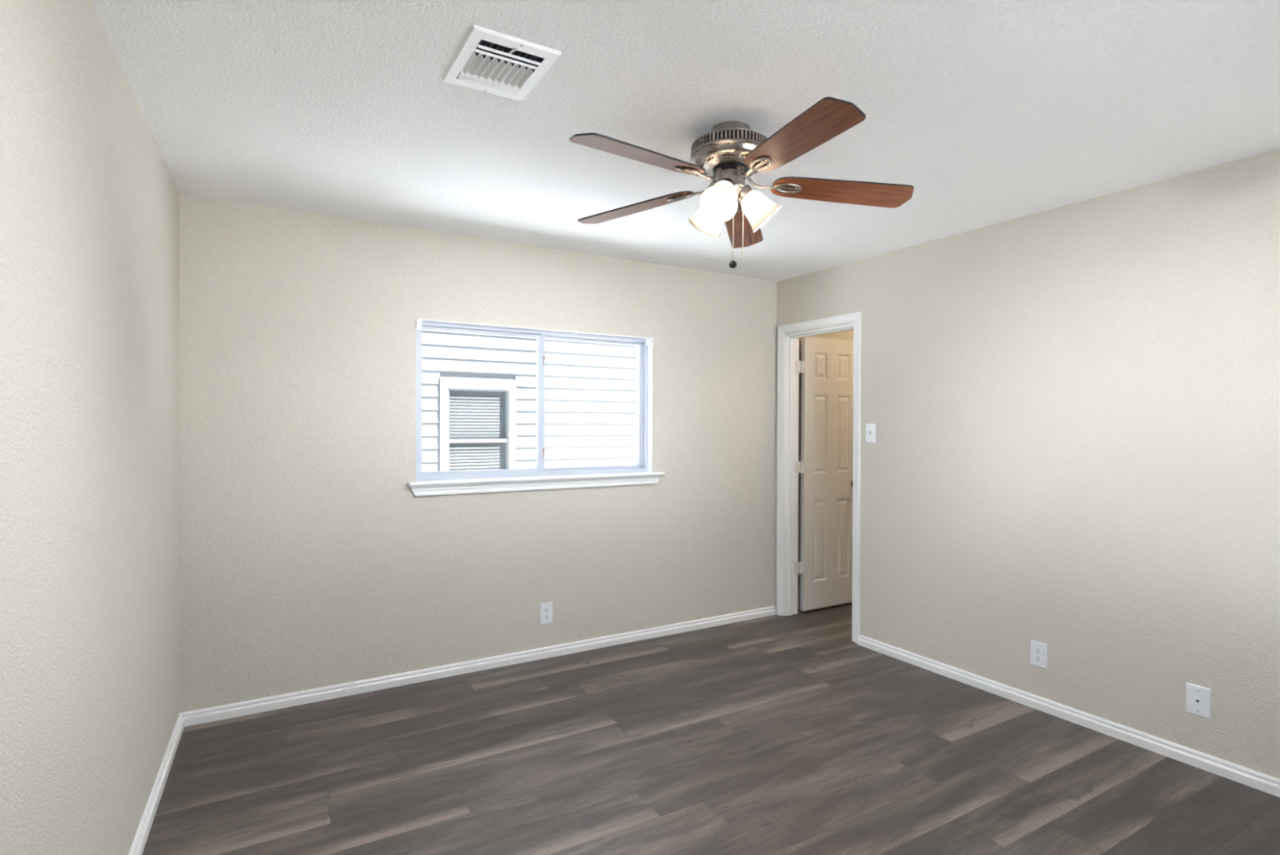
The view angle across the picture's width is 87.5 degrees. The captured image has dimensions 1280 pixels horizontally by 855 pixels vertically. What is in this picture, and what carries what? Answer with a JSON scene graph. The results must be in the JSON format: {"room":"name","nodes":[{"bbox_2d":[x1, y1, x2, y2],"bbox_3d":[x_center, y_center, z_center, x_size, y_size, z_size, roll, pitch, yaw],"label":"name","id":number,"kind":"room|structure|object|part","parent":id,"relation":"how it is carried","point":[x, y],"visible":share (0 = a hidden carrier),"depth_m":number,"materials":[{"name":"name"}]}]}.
{"room":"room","nodes":[
{"label":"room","id":0,"kind":"room"},
{"bbox_2d":[0,0,179,854],"bbox_3d":[-1.152,0.190,1.136,0.115,2.590,4.300,0,0,-28],"label":"wall","id":1,"kind":"structure","parent":0,"point":[90,199],"depth_m":1.57,"materials":[{"name":"beige paint"}]},
{"bbox_2d":[128,712,184,854],"bbox_3d":[-1.134,1.354,1.244,0.020,0.061,4.140,0,0,-28],"label":"baseboard","id":2,"kind":"structure","parent":1,"relation":"attached to","point":[140,837],"depth_m":2.44,"materials":[{"name":"white wood"}]},
{"bbox_2d":[179,193,853,712],"bbox_3d":[-0.049,0.175,4.361,5.370,2.590,0.130,0,0,-31],"label":"wall","id":3,"kind":"structure","parent":0,"point":[309,558],"depth_m":3.56,"materials":[{"name":"beige paint"}]},
{"bbox_2d":[181,605,775,726],"bbox_3d":[-0.560,1.340,3.980,3.604,0.061,0.020,0,0,-31],"label":"baseboard","id":4,"kind":"structure","parent":3,"relation":"attached to","point":[296,698],"depth_m":3.67,"materials":[{"name":"white wood"}]},
{"bbox_2d":[407,318,664,496],"bbox_3d":[-0.572,-0.108,4.016,1.605,0.952,0.175,0,0,-31],"label":"window","id":5,"kind":"structure","parent":3,"relation":"in","point":[540,477],"depth_m":4.02,"materials":[{"name":"white plastic"}]},
{"bbox_3d":[-0.907,-0.145,3.856,0.733,0.826,0.036,0,0,-31],"label":"sash","id":6,"kind":"part","parent":5,"relation":"part of","materials":[{"name":"glass"}]},
{"bbox_3d":[-0.555,0.302,3.989,1.605,0.020,0.105,0,0,-31],"label":"sill","id":7,"kind":"part","parent":5,"relation":"part of","materials":[{"name":"white wood"}]},
{"bbox_2d":[540,601,552,623],"bbox_3d":[-0.558,1.108,3.986,0.078,0.122,0.008,0,0,-31],"label":"wall outlet","id":8,"kind":"object","parent":3,"relation":"attached to","point":[546,608],"visible":1,"depth_m":3.98,"materials":[{"name":"white plastic"}]},
{"bbox_2d":[543,613,549,618],"bbox_3d":[-0.557,1.127,3.983,0.035,0.028,0.003,0,0,-31],"label":"socket","id":9,"kind":"object","parent":8,"relation":"attached to","point":[545,615],"depth_m":3.98,"materials":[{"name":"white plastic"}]},
{"bbox_2d":[543,607,549,612],"bbox_3d":[-0.556,1.088,3.983,0.035,0.028,0.003,0,0,-31],"label":"socket","id":10,"kind":"object","parent":8,"relation":"attached to","point":[545,609],"depth_m":3.98,"materials":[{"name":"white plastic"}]},
{"bbox_2d":[89,0,1279,281],"bbox_3d":[0.985,-1.106,2.454,5.600,0.100,4.428,0,0,-31],"label":"ceiling","id":11,"kind":"structure","parent":0,"point":[993,112],"depth_m":2.19,"materials":[{"name":"paint"}]},
{"bbox_2d":[443,24,560,101],"bbox_3d":[-0.409,-1.130,1.950,0.249,0.194,0.315,0,0,-31],"label":"ceiling vent","id":12,"kind":"object","parent":11,"relation":"in","point":[487,60],"visible":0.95,"depth_m":1.94,"materials":[{"name":"metal"}]},
{"bbox_3d":[-0.351,-1.044,1.855,0.008,0.018,0.058,0,0,-33],"label":"lever","id":13,"kind":"part","parent":12,"relation":"part of","materials":[{"name":"white metal"}]},
{"bbox_2d":[568,97,914,268],"bbox_3d":[0.373,-0.808,2.369,1.209,0.509,1.252,0,0,-3],"label":"ceiling fan","id":14,"kind":"object","parent":11,"relation":"hanging from","point":[732,152],"visible":1,"depth_m":2.30,"materials":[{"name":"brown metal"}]},
{"bbox_3d":[-0.020,-0.845,2.585,0.508,0.054,0.137,0,-2,33],"label":"blade","id":15,"kind":"part","parent":14,"relation":"part of","materials":[{"name":"brown wood"}]},
{"bbox_3d":[0.007,-0.859,2.111,0.508,0.039,0.137,0,0,-39],"label":"blade","id":16,"kind":"part","parent":14,"relation":"part of","materials":[{"name":"brown wood"}]},
{"bbox_2d":[688,207,722,237],"bbox_3d":[0.255,-0.780,2.445,0.130,0.168,0.163,0,0,-31],"label":"lampshade","id":17,"kind":"object","parent":14,"relation":"attached to","point":[710,228],"depth_m":2.42,"materials":[{"name":"white glass"}]},
{"bbox_2d":[699,177,737,222],"bbox_3d":[0.279,-0.782,2.262,0.156,0.165,0.143,0,0,-31],"label":"lampshade","id":18,"kind":"object","parent":14,"relation":"attached to","point":[718,203],"depth_m":2.29,"materials":[{"name":"white glass"}]},
{"bbox_3d":[0.324,-0.701,2.334,0.011,0.269,0.019,2,-2,-31],"label":"pull chain","id":19,"kind":"part","parent":14,"relation":"part of","materials":[{"name":"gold metal"}]},
{"bbox_3d":[0.323,-0.566,2.323,0.027,0.026,0.027,2,-2,-31],"label":"pull knob","id":20,"kind":"part","parent":14,"relation":"part of","materials":[{"name":"black plastic"}]},
{"bbox_3d":[0.356,-0.736,2.367,0.024,0.223,0.012,0,0,20],"label":"pull chain","id":21,"kind":"part","parent":14,"relation":"part of","materials":[{"name":"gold metal"}]},
{"bbox_3d":[0.422,-0.835,2.757,0.137,0.054,0.508,0,-2,15],"label":"blade","id":22,"kind":"part","parent":14,"relation":"part of","materials":[{"name":"brown wood"}]},
{"bbox_2d":[737,184,781,232],"bbox_3d":[0.429,-0.779,2.367,0.158,0.168,0.132,0,0,-31],"label":"lampshade","id":23,"kind":"object","parent":14,"relation":"attached to","point":[757,208],"depth_m":2.34,"materials":[{"name":"white glass"}]},
{"bbox_3d":[0.466,-0.856,1.990,0.137,0.044,0.508,0,0,-21],"label":"blade","id":24,"kind":"part","parent":14,"relation":"part of","materials":[{"name":"brown wood"}]},
{"bbox_3d":[0.723,-0.841,2.389,0.508,0.054,0.137,1,-2,-3],"label":"blade","id":25,"kind":"part","parent":14,"relation":"part of","materials":[{"name":"brown wood"}]},
{"bbox_2d":[142,601,1279,854],"bbox_3d":[0.947,1.434,2.469,5.390,0.100,4.198,0,0,-31],"label":"floor","id":26,"kind":"structure","parent":0,"point":[775,734],"depth_m":2.69,"materials":[{"name":"plastic"}]},
{"bbox_2d":[775,149,1279,778],"bbox_3d":[2.142,0.189,3.099,0.115,2.590,4.278,0,0,-31],"label":"wall","id":27,"kind":"structure","parent":0,"point":[1074,408],"depth_m":3.08,"materials":[{"name":"beige paint"}]},
{"bbox_2d":[783,323,853,616],"bbox_3d":[1.540,0.349,4.765,0.778,2.040,0.678,0,0,-31],"label":"door","id":28,"kind":"structure","parent":27,"relation":"in","point":[825,466],"depth_m":5.00,"materials":[{"name":"white paint"}]},
{"bbox_2d":[776,311,861,643],"bbox_3d":[1.199,0.317,4.556,0.018,2.104,0.754,0,0,-31],"label":"trim","id":29,"kind":"structure","parent":27,"relation":"attached to","point":[855,317],"depth_m":4.30,"materials":[{"name":"white wood"}]},
{"bbox_2d":[866,423,875,442],"bbox_3d":[1.433,0.035,4.163,0.018,0.119,0.073,0,0,-31],"label":"light switch","id":30,"kind":"object","parent":27,"relation":"attached to","point":[870,428],"visible":1,"depth_m":4.16,"materials":[{"name":"white plastic"}]},
{"bbox_2d":[1030,639,1047,668],"bbox_3d":[1.960,1.115,3.285,0.008,0.122,0.078,0,0,-31],"label":"wall outlet","id":31,"kind":"object","parent":27,"relation":"attached to","point":[1038,653],"visible":1,"depth_m":3.28,"materials":[{"name":"white plastic"}]},
{"bbox_2d":[1034,654,1041,661],"bbox_3d":[1.958,1.134,3.284,0.003,0.028,0.035,0,0,-31],"label":"socket","id":32,"kind":"object","parent":31,"relation":"attached to","point":[1037,657],"depth_m":3.28,"materials":[{"name":"white plastic"}]},
{"bbox_2d":[1034,646,1041,653],"bbox_3d":[1.958,1.095,3.284,0.003,0.028,0.035,0,0,-31],"label":"socket","id":33,"kind":"object","parent":31,"relation":"attached to","point":[1037,650],"depth_m":3.28,"materials":[{"name":"white plastic"}]},
{"bbox_2d":[857,634,1279,796],"bbox_3d":[2.250,1.356,2.786,0.020,0.061,3.374,0,0,-31],"label":"baseboard","id":34,"kind":"structure","parent":27,"relation":"attached to","point":[1268,784],"depth_m":3.06,"materials":[{"name":"white wood"}]},
{"bbox_2d":[1186,682,1210,719],"bbox_3d":[2.286,1.119,2.737,0.008,0.122,0.082,0,0,-31],"label":"phone jack","id":35,"kind":"object","parent":27,"relation":"attached to","point":[1197,697],"visible":1,"depth_m":2.73,"materials":[{"name":"white plastic"}]},
{"label":"outside","id":36,"kind":"structure","parent":0,"visible":0},
{"bbox_3d":[-0.006,1.845,0.011,60.000,0.100,60.000,0,0,-31],"label":"ground","id":37,"kind":"structure","parent":36,"visible":0},
{"bbox_2d":[421,329,635,471],"bbox_3d":[-0.974,-1.044,7.513,11.000,5.693,0.172,0,0,-31],"label":"neighboring house","id":38,"kind":"structure","parent":37,"relation":"on","point":[479,391],"depth_m":7.25,"materials":[{"name":"white wood"}]},
{"bbox_2d":[448,396,499,471],"bbox_3d":[-1.744,0.296,7.030,0.546,1.226,0.026,0,0,-31],"label":"window blind","id":39,"kind":"object","parent":38,"relation":"hanging from","point":[473,421],"depth_m":7.03,"materials":[{"name":"white plastic"}]},
{"bbox_3d":[-1.696,0.248,7.019,0.808,1.522,0.042,0,0,-31],"label":"window trim","id":40,"kind":"part","parent":38,"relation":"part of","materials":[{"name":"white wood"}]}
]}

